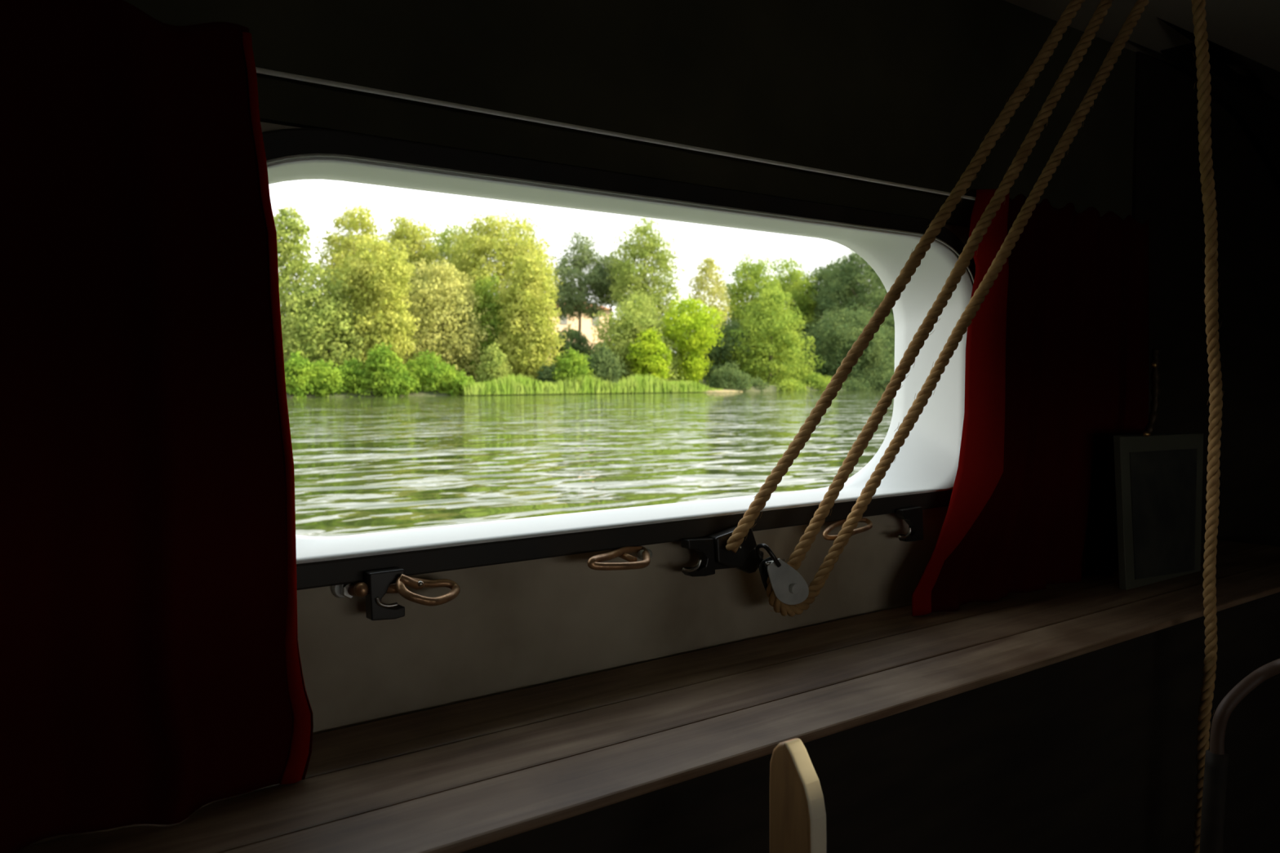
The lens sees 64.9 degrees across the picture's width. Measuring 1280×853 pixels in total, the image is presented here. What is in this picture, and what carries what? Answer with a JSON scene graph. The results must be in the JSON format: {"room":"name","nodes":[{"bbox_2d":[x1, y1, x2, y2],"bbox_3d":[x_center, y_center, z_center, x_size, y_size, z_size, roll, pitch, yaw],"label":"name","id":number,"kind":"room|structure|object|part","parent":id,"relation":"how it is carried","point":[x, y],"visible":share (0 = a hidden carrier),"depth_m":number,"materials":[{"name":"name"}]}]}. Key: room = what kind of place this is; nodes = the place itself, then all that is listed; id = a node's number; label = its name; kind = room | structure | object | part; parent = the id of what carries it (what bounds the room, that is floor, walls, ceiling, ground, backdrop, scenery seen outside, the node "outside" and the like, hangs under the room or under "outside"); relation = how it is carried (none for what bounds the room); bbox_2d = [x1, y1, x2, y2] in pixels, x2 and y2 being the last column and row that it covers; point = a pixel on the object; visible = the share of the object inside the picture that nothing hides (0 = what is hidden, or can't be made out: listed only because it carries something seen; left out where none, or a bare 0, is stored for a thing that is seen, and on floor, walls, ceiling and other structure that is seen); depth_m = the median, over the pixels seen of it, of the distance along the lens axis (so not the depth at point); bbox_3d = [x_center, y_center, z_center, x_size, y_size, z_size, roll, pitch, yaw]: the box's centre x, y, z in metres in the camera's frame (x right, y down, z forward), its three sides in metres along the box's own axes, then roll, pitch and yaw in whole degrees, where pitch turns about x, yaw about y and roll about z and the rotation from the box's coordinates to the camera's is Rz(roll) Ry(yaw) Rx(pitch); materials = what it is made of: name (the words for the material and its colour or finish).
{"room":"boat cabin","nodes":[
{"label":"boat cabin","id":0,"kind":"room"},
{"bbox_2d":[124,0,1135,734],"bbox_3d":[-0.010,0.351,1.269,4.700,2.070,0.026,-2,4,-37],"label":"wall","id":1,"kind":"structure","parent":0,"point":[908,92],"depth_m":1.26,"materials":[{"name":"grey paint"}]},
{"bbox_2d":[331,582,368,599],"bbox_3d":[-0.292,0.166,1.022,0.040,0.022,0.021,2,4,39],"label":"bolt","id":2,"kind":"object","parent":1,"relation":"attached to","point":[349,591],"visible":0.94,"depth_m":1.02,"materials":[{"name":"silver metal"}]},
{"bbox_2d":[331,584,345,598],"bbox_3d":[-0.304,0.165,1.030,0.022,0.022,0.006,-2,4,-37],"label":"washer","id":3,"kind":"object","parent":2,"relation":"in","point":[339,591],"depth_m":1.02,"materials":[{"name":"silver metal"}]},
{"bbox_2d":[255,66,975,199],"bbox_3d":[-0.441,-0.323,0.867,3.470,0.008,0.033,-2,4,-37],"label":"curtain rod","id":4,"kind":"object","parent":1,"relation":"attached to","point":[260,70],"visible":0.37,"depth_m":1.12,"materials":[{"name":"beige metal"}]},
{"bbox_2d":[0,0,313,852],"bbox_3d":[-0.801,-0.003,0.522,1.256,0.673,0.093,-2,4,-37],"label":"curtain","id":5,"kind":"object","parent":4,"relation":"hanging from","point":[151,673],"visible":1,"depth_m":0.83,"materials":[{"name":"red fabric"}]},
{"bbox_2d":[911,188,1149,616],"bbox_3d":[0.690,-0.055,1.699,0.707,0.657,0.040,-2,4,-38],"label":"curtain","id":6,"kind":"object","parent":4,"relation":"hanging from","point":[1057,363],"visible":0.91,"depth_m":1.70,"materials":[{"name":"red fabric"}]},
{"bbox_2d":[262,128,975,590],"bbox_3d":[0.022,-0.084,1.341,1.247,0.452,0.159,-2,4,-37],"label":"window","id":7,"kind":"structure","parent":1,"relation":"in","point":[923,473],"depth_m":1.28,"materials":[{"name":"white plastic"}]},
{"bbox_2d":[364,567,460,620],"bbox_3d":[-0.226,0.172,1.036,0.101,0.050,0.046,-2,4,-37],"label":"hook","id":8,"kind":"object","parent":7,"relation":"attached to","point":[378,582],"depth_m":1.02,"materials":[{"name":"black metal"}]},
{"bbox_3d":[-0.223,0.166,1.038,0.093,0.033,0.046,-2,4,-37],"label":"rusty link","id":9,"kind":"part","parent":8,"relation":"part of","materials":[{"name":"brown metal"}]},
{"bbox_2d":[586,546,652,570],"bbox_3d":[-0.015,0.159,1.208,0.054,0.024,0.143,1,3,17],"label":"rusty link","id":10,"kind":"object","parent":7,"relation":"hanging from","point":[594,562],"visible":1,"depth_m":1.19,"materials":[{"name":"metal"}]},
{"bbox_2d":[680,537,736,577],"bbox_3d":[0.088,0.166,1.293,0.099,0.049,0.019,-2,4,-37],"label":"hook","id":11,"kind":"object","parent":7,"relation":"attached to","point":[706,565],"visible":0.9,"depth_m":1.28,"materials":[{"name":"black metal"}]},
{"bbox_2d":[707,525,764,573],"bbox_3d":[0.128,0.162,1.317,0.087,0.064,0.026,-2,4,-37],"label":"bracket","id":12,"kind":"object","parent":7,"relation":"attached to","point":[745,559],"visible":0.82,"depth_m":1.31,"materials":[{"name":"black metal"}]},
{"bbox_2d":[755,543,808,604],"bbox_3d":[0.187,0.193,1.323,0.083,0.085,0.033,-2,4,-37],"label":"pulley block","id":13,"kind":"object","parent":12,"relation":"attached to","point":[789,587],"visible":1,"depth_m":1.31,"materials":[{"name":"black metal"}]},
{"bbox_3d":[0.185,0.203,1.331,0.076,0.065,0.002,-2,4,-37],"label":"cheek plate","id":14,"kind":"part","parent":13,"relation":"part of","materials":[{"name":"black metal"}]},
{"bbox_3d":[0.194,0.203,1.319,0.076,0.065,0.002,-2,4,-37],"label":"cheek plate","id":15,"kind":"part","parent":13,"relation":"part of","materials":[{"name":"grey metal"}]},
{"bbox_2d":[822,517,872,540],"bbox_3d":[0.299,0.146,1.441,0.044,0.019,0.140,2,3,28],"label":"rusty link","id":16,"kind":"object","parent":7,"relation":"attached to","point":[869,526],"visible":0.62,"depth_m":1.43,"materials":[{"name":"metal"}]},
{"bbox_2d":[895,506,923,542],"bbox_3d":[0.410,0.150,1.539,0.064,0.052,0.019,-2,4,-37],"label":"hook","id":17,"kind":"object","parent":7,"relation":"attached to","point":[913,516],"visible":1,"depth_m":1.54,"materials":[{"name":"black metal"}]},
{"bbox_2d":[1128,16,1279,175],"bbox_3d":[1.280,-0.614,2.099,1.116,0.410,0.090,-2,4,-37],"label":"trim","id":18,"kind":"structure","parent":1,"relation":"attached to","point":[1251,87],"depth_m":2.03,"materials":[{"name":"brown wood"}]},
{"bbox_2d":[1004,0,1279,71],"bbox_3d":[0.647,-0.645,0.356,4.700,0.012,2.432,-2,4,-37],"label":"ceiling","id":19,"kind":"structure","parent":0,"point":[1250,28],"depth_m":1.77,"materials":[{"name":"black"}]},
{"bbox_2d":[725,0,1084,552],"bbox_3d":[0.394,-0.264,1.349,0.595,0.845,0.024,-1,3,-17],"label":"rope","id":20,"kind":"object","parent":19,"relation":"hanging from","point":[830,393],"visible":1,"depth_m":1.33,"materials":[{"name":"beige fabric"}]},
{"bbox_2d":[765,0,1148,617],"bbox_3d":[0.479,-0.222,1.415,0.674,0.940,0.052,-1,3,-19],"label":"rope","id":21,"kind":"object","parent":19,"relation":"hanging from","point":[856,451],"visible":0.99,"depth_m":1.40,"materials":[{"name":"beige fabric"}]},
{"bbox_2d":[1191,0,1223,852],"bbox_3d":[0.784,0.334,1.422,0.109,2.048,0.022,-2,4,-37],"label":"rope","id":22,"kind":"object","parent":19,"relation":"hanging from","point":[1203,86],"visible":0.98,"depth_m":1.42,"materials":[{"name":"beige fabric"}]},
{"bbox_3d":[0.651,1.444,0.457,4.700,0.030,2.420,-2,4,-37],"label":"floor","id":23,"kind":"structure","parent":0,"visible":0},
{"bbox_2d":[16,539,1279,852],"bbox_3d":[-0.211,0.858,0.943,3.945,1.089,0.306,-2,4,-37],"label":"shelf","id":24,"kind":"object","parent":23,"relation":"on","point":[1059,717],"visible":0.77,"depth_m":1.17,"materials":[{"name":"brown wood"}]},
{"bbox_3d":[-0.141,0.868,0.852,3.945,1.078,0.023,-2,4,-37],"label":"panel","id":25,"kind":"part","parent":24,"relation":"part of","materials":[{"name":"brown wood"}]},
{"bbox_2d":[1113,432,1203,590],"bbox_3d":[0.938,0.152,1.803,0.337,0.282,0.042,-2,4,-37],"label":"framed picture","id":26,"kind":"object","parent":24,"relation":"on","point":[1158,477],"visible":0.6,"depth_m":1.78,"materials":[{"name":"black"}]},
{"bbox_2d":[1142,347,1160,436],"bbox_3d":[0.896,-0.060,1.764,0.020,0.155,0.068,2,4,36],"label":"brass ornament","id":27,"kind":"object","parent":26,"relation":"on","point":[1155,361],"visible":1,"depth_m":1.78,"materials":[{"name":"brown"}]},
{"bbox_2d":[1129,448,1196,579],"bbox_3d":[0.941,0.153,1.796,0.270,0.224,0.025,-2,4,-37],"label":"print","id":28,"kind":"object","parent":26,"relation":"attached to","point":[1163,481],"depth_m":1.78},
{"bbox_2d":[769,737,826,852],"bbox_3d":[0.405,0.838,0.831,0.400,1.142,0.450,-2,4,-37],"label":"wooden chair","id":29,"kind":"object","parent":23,"relation":"on","point":[797,814],"visible":1,"depth_m":0.84,"materials":[{"name":"brown wood"}]},
{"bbox_2d":[1199,658,1279,852],"bbox_3d":[0.693,0.807,0.999,0.380,1.188,0.380,-2,4,-37],"label":"tube","id":30,"kind":"object","parent":23,"relation":"on","point":[1215,771],"visible":1,"depth_m":1.10,"materials":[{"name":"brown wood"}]},
{"bbox_3d":[0.631,0.876,1.131,0.032,1.036,0.022,-2,4,-37],"label":"leg","id":31,"kind":"part","parent":30,"relation":"part of","materials":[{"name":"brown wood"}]},
{"bbox_3d":[0.677,0.293,1.043,0.078,0.159,0.149,0,3,-8],"label":"rail","id":32,"kind":"part","parent":30,"relation":"part of","materials":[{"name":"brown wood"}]},
{"label":"outside","id":33,"kind":"structure","parent":0,"visible":0},
{"bbox_2d":[286,372,883,397],"bbox_3d":[-0.542,-7.681,148.860,420.000,3.835,88.643,-2,4,-37],"label":"ground","id":34,"kind":"structure","parent":33,"point":[773,388],"depth_m":82.07,"materials":[{"name":"green plant"}]},
{"bbox_2d":[272,201,319,360],"bbox_3d":[-29.311,-10.925,83.928,5.524,15.584,5.230,-2,4,-37],"label":"tree","id":35,"kind":"object","parent":34,"relation":"on","point":[288,248],"visible":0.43,"depth_m":83.25,"materials":[{"name":"green plant"}]},
{"bbox_2d":[284,350,318,397],"bbox_3d":[-25.551,-3.737,75.148,3.235,3.880,2.840,-1,3,-17],"label":"shrub","id":36,"kind":"object","parent":34,"relation":"on","point":[296,384],"visible":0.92,"depth_m":74.75,"materials":[{"name":"green plant"}]},
{"bbox_2d":[302,358,347,397],"bbox_3d":[-24.374,-3.517,76.859,3.666,3.359,3.503,-2,4,-37],"label":"shrub","id":37,"kind":"object","parent":34,"relation":"on","point":[326,378],"visible":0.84,"depth_m":76.36,"materials":[{"name":"green plant"}]},
{"bbox_2d":[279,262,378,376],"bbox_3d":[-26.046,-7.965,81.744,10.098,10.815,7.938,-2,4,-37],"label":"tree","id":38,"kind":"object","parent":34,"relation":"on","point":[326,315],"visible":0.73,"depth_m":80.49,"materials":[{"name":"green plant"}]},
{"bbox_2d":[312,203,391,347],"bbox_3d":[-26.302,-12.333,93.836,9.347,16.749,7.770,-2,4,-37],"label":"tree","id":39,"kind":"object","parent":34,"relation":"on","point":[336,254],"visible":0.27,"depth_m":92.22,"materials":[{"name":"green plant"}]},
{"bbox_2d":[329,357,378,396],"bbox_3d":[-22.400,-3.563,78.828,4.139,3.654,3.728,-2,4,-37],"label":"shrub","id":40,"kind":"object","parent":34,"relation":"on","point":[354,374],"visible":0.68,"depth_m":78.26,"materials":[{"name":"green plant"}]},
{"bbox_2d":[335,234,420,371],"bbox_3d":[-21.695,-9.470,83.628,7.196,13.086,6.365,-2,4,-37],"label":"tree","id":41,"kind":"object","parent":34,"relation":"on","point":[390,322],"visible":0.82,"depth_m":82.42,"materials":[{"name":"green plant"}]},
{"bbox_2d":[363,342,408,396],"bbox_3d":[-20.002,-4.210,79.462,3.600,4.856,3.332,-2,4,-37],"label":"shrub","id":42,"kind":"object","parent":34,"relation":"on","point":[389,368],"visible":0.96,"depth_m":78.70,"materials":[{"name":"green plant"}]},
{"bbox_2d":[382,367,422,395],"bbox_3d":[-19.145,-3.309,80.724,3.811,3.021,3.327,-2,4,-37],"label":"shrub","id":43,"kind":"object","parent":34,"relation":"on","point":[411,386],"visible":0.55,"depth_m":80.12,"materials":[{"name":"green plant"}]},
{"bbox_2d":[373,212,443,374],"bbox_3d":[-23.474,-12.931,101.209,9.094,17.111,7.633,-2,4,-37],"label":"tree","id":44,"kind":"object","parent":34,"relation":"on","point":[409,236],"visible":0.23,"depth_m":99.83,"materials":[{"name":"green plant"}]},
{"bbox_2d":[401,349,466,393],"bbox_3d":[-17.459,-4.099,82.976,5.180,4.460,4.899,1,3,24],"label":"shrub","id":45,"kind":"object","parent":34,"relation":"on","point":[425,371],"visible":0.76,"depth_m":82.14,"materials":[{"name":"green plant"}]},
{"bbox_2d":[398,257,502,384],"bbox_3d":[-17.461,-8.851,90.793,11.858,12.522,10.152,-2,4,-37],"label":"tree","id":46,"kind":"object","parent":34,"relation":"on","point":[448,304],"visible":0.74,"depth_m":88.64,"materials":[{"name":"green plant"}]},
{"bbox_2d":[422,220,485,346],"bbox_3d":[-19.493,-13.143,106.305,8.326,17.162,7.531,-2,4,-37],"label":"tree","id":47,"kind":"object","parent":34,"relation":"on","point":[442,246],"visible":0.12,"depth_m":105.21,"materials":[{"name":"green plant"}]},
{"bbox_2d":[438,371,475,395],"bbox_3d":[-15.033,-3.270,83.200,3.368,2.610,3.322,-2,4,-37],"label":"shrub","id":48,"kind":"object","parent":34,"relation":"on","point":[455,380],"visible":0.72,"depth_m":82.48,"materials":[{"name":"green plant"}]},
{"bbox_2d":[451,273,515,382],"bbox_3d":[-14.122,-8.723,91.931,6.400,10.600,5.856,-2,4,-37],"label":"tree","id":49,"kind":"object","parent":34,"relation":"on","point":[484,291],"visible":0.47,"depth_m":91.08,"materials":[{"name":"green plant"}]},
{"bbox_2d":[473,342,512,395],"bbox_3d":[-12.524,-4.601,85.770,3.599,5.118,2.912,-3,4,-44],"label":"shrub","id":50,"kind":"object","parent":34,"relation":"on","point":[492,366],"visible":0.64,"depth_m":85.20,"materials":[{"name":"green plant"}]},
{"bbox_2d":[444,208,563,366],"bbox_3d":[-13.860,-13.202,100.697,12.602,18.146,11.265,-2,4,-37],"label":"tree","id":51,"kind":"object","parent":34,"relation":"on","point":[480,245],"visible":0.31,"depth_m":98.45,"materials":[{"name":"green plant"}]},
{"bbox_2d":[490,249,566,381],"bbox_3d":[-10.235,-9.648,91.448,7.097,12.649,6.446,-2,4,-37],"label":"tree","id":52,"kind":"object","parent":34,"relation":"on","point":[527,293],"visible":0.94,"depth_m":90.23,"materials":[{"name":"green plant"}]},
{"bbox_2d":[536,361,564,385],"bbox_3d":[-8.084,-4.056,89.966,2.926,3.558,2.574,-2,4,-37],"label":"shrub","id":53,"kind":"object","parent":34,"relation":"on","point":[547,371],"visible":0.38,"depth_m":89.29,"materials":[{"name":"green plant"}]},
{"bbox_2d":[549,345,595,394],"bbox_3d":[-6.109,-4.751,89.951,3.667,5.039,4.152,2,3,29],"label":"shrub","id":54,"kind":"object","parent":34,"relation":"on","point":[569,368],"visible":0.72,"depth_m":89.44,"materials":[{"name":"green plant"}]},
{"bbox_2d":[548,323,597,373],"bbox_3d":[-6.740,-6.716,100.364,6.254,7.122,5.520,-2,4,-37],"label":"tree","id":55,"kind":"object","parent":34,"relation":"on","point":[581,344],"visible":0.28,"depth_m":99.37,"materials":[{"name":"green plant"}]},
{"bbox_2d":[546,226,614,334],"bbox_3d":[-7.433,-14.610,120.965,11.115,18.417,11.010,-2,4,-37],"label":"tree","id":56,"kind":"object","parent":34,"relation":"on","point":[574,296],"visible":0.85,"depth_m":119.16,"materials":[{"name":"green plant"}]},
{"bbox_2d":[547,302,613,356],"bbox_3d":[-17.870,-11.797,141.302,28.760,12.415,10.000,-2,4,-37],"label":"house","id":57,"kind":"structure","parent":34,"relation":"on","point":[586,326],"depth_m":143.31,"materials":[{"name":"beige paint"}]},
{"bbox_2d":[457,373,724,395],"bbox_3d":[-3.752,-3.989,91.676,28.976,1.864,3.152,-2,4,-37],"label":"reeds","id":58,"kind":"object","parent":34,"relation":"on","point":[518,384],"visible":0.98,"depth_m":89.23,"materials":[{"name":"green plant"}]},
{"bbox_2d":[582,340,630,393],"bbox_3d":[-3.500,-4.985,92.748,4.144,5.937,4.881,2,4,34],"label":"shrub","id":59,"kind":"object","parent":34,"relation":"on","point":[598,365],"visible":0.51,"depth_m":91.90,"materials":[{"name":"green plant"}]},
{"bbox_2d":[587,250,632,326],"bbox_3d":[-3.763,-13.340,121.349,6.415,15.643,6.380,-2,4,-37],"label":"tree","id":60,"kind":"object","parent":34,"relation":"on","point":[604,261],"visible":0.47,"depth_m":119.74,"materials":[{"name":"green plant"}]},
{"bbox_2d":[586,288,688,382],"bbox_3d":[-0.711,-8.204,101.343,11.538,11.250,11.671,-2,4,-37],"label":"tree","id":61,"kind":"object","parent":34,"relation":"on","point":[629,326],"visible":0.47,"depth_m":99.25,"materials":[{"name":"green plant"}]},
{"bbox_2d":[604,216,685,340],"bbox_3d":[0.776,-14.775,116.890,9.880,19.434,9.055,-2,4,-37],"label":"tree","id":62,"kind":"object","parent":34,"relation":"on","point":[625,280],"visible":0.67,"depth_m":115.35,"materials":[{"name":"green plant"}]},
{"bbox_2d":[625,327,673,380],"bbox_3d":[0.878,-6.590,97.558,4.480,6.087,4.745,2,3,29],"label":"tree","id":63,"kind":"object","parent":34,"relation":"on","point":[654,367],"visible":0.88,"depth_m":96.64,"materials":[{"name":"green plant"}]},
{"bbox_2d":[657,293,726,384],"bbox_3d":[4.885,-8.577,101.827,7.544,9.789,6.788,-2,4,-37],"label":"tree","id":64,"kind":"object","parent":34,"relation":"on","point":[686,319],"visible":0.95,"depth_m":100.66,"materials":[{"name":"green plant"}]},
{"bbox_2d":[685,253,732,380],"bbox_3d":[8.240,-12.832,120.218,6.544,15.337,5.644,-2,4,-37],"label":"tree","id":65,"kind":"object","parent":34,"relation":"on","point":[700,282],"visible":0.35,"depth_m":119.36,"materials":[{"name":"green plant"}]},
{"bbox_2d":[697,317,761,382],"bbox_3d":[9.488,-7.723,111.782,8.713,8.807,8.733,-2,4,-37],"label":"tree","id":66,"kind":"object","parent":34,"relation":"on","point":[716,351],"visible":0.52,"depth_m":109.72,"materials":[{"name":"green plant"}]},
{"bbox_2d":[702,360,757,391],"bbox_3d":[9.056,-4.582,102.249,5.351,4.320,5.560,-1,3,-16],"label":"shrub","id":67,"kind":"object","parent":34,"relation":"on","point":[722,378],"visible":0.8,"depth_m":101.35,"materials":[{"name":"green plant"}]},
{"bbox_2d":[718,253,793,364],"bbox_3d":[14.620,-14.164,130.206,11.937,16.464,10.147,-2,4,-37],"label":"tree","id":68,"kind":"object","parent":34,"relation":"on","point":[754,280],"visible":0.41,"depth_m":128.12,"materials":[{"name":"green plant"}]},
{"bbox_2d":[746,374,770,391],"bbox_3d":[12.083,-3.975,105.203,3.380,2.948,3.347,1,3,23],"label":"shrub","id":69,"kind":"object","parent":34,"relation":"on","point":[760,384],"visible":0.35,"depth_m":104.62,"materials":[{"name":"green plant"}]},
{"bbox_2d":[711,285,825,385],"bbox_3d":[14.078,-9.238,111.865,12.139,12.390,11.079,-2,4,-37],"label":"tree","id":70,"kind":"object","parent":34,"relation":"on","point":[766,324],"visible":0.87,"depth_m":109.32,"materials":[{"name":"green plant"}]},
{"bbox_2d":[757,253,821,353],"bbox_3d":[21.092,-15.233,140.192,13.228,17.714,11.601,-2,4,-37],"label":"tree","id":71,"kind":"object","parent":34,"relation":"on","point":[798,287],"visible":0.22,"depth_m":137.62,"materials":[{"name":"green plant"}]},
{"bbox_2d":[768,375,810,391],"bbox_3d":[15.796,-3.916,107.057,4.953,3.062,4.127,-1,3,-20],"label":"shrub","id":72,"kind":"object","parent":34,"relation":"on","point":[790,385],"visible":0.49,"depth_m":106.04,"materials":[{"name":"green plant"}]},
{"bbox_2d":[764,311,840,379],"bbox_3d":[19.884,-10.175,141.864,22.408,12.507,19.301,-2,4,-37],"label":"tree","id":73,"kind":"object","parent":34,"relation":"on","point":[806,329],"visible":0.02,"depth_m":135.03,"materials":[{"name":"green plant"}]},
{"bbox_2d":[796,371,831,391],"bbox_3d":[19.566,-4.413,110.842,6.615,3.755,5.619,-2,4,-37],"label":"shrub","id":74,"kind":"object","parent":34,"relation":"on","point":[813,381],"visible":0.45,"depth_m":109.75,"materials":[{"name":"green plant"}]},
{"bbox_2d":[792,253,868,375],"bbox_3d":[27.141,-14.815,142.424,14.188,19.139,11.414,-2,4,-37],"label":"tree","id":75,"kind":"object","parent":34,"relation":"on","point":[820,276],"visible":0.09,"depth_m":139.79,"materials":[{"name":"green plant"}]},
{"bbox_2d":[797,299,894,382],"bbox_3d":[25.079,-9.032,120.511,15.336,12.332,13.304,-2,4,-37],"label":"tree","id":76,"kind":"object","parent":34,"relation":"on","point":[842,329],"visible":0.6,"depth_m":117.34,"materials":[{"name":"green plant"}]},
{"bbox_2d":[806,246,894,375],"bbox_3d":[30.826,-14.787,134.596,19.686,19.526,17.164,-2,4,-37],"label":"tree","id":77,"kind":"object","parent":34,"relation":"on","point":[850,283],"visible":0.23,"depth_m":131.34,"materials":[{"name":"green plant"}]},
{"bbox_2d":[841,375,876,390],"bbox_3d":[23.881,-4.193,113.759,6.646,3.300,5.671,-2,4,-37],"label":"shrub","id":78,"kind":"object","parent":34,"relation":"on","point":[853,384],"visible":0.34,"depth_m":112.38,"materials":[{"name":"green plant"}]},
{"bbox_2d":[850,358,894,390],"bbox_3d":[27.690,-5.210,115.746,8.818,5.250,8.414,-2,4,-37],"label":"shrub","id":79,"kind":"object","parent":34,"relation":"on","point":[882,378],"visible":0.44,"depth_m":114.51,"materials":[{"name":"green plant"}]},
{"bbox_2d":[853,308,894,368],"bbox_3d":[33.441,-10.310,129.721,13.879,13.208,13.443,-2,4,-37],"label":"tree","id":80,"kind":"object","parent":34,"relation":"on","point":[891,322],"visible":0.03,"depth_m":125.83,"materials":[{"name":"green plant"}]},
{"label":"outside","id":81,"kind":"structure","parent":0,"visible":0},
{"bbox_2d":[286,389,893,536],"bbox_3d":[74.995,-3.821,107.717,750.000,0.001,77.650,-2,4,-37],"label":"river","id":82,"kind":"structure","parent":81,"point":[362,464],"depth_m":21.99,"materials":[{"name":"green liquid"}]},
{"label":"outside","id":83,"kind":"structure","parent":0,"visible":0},
{"bbox_2d":[696,389,742,392],"bbox_3d":[7.907,-3.440,99.831,6.000,0.440,2.000,-2,4,-37],"label":"spit","id":84,"kind":"structure","parent":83,"point":[723,390],"depth_m":98.72,"materials":[{"name":"beige sand"}]}
]}

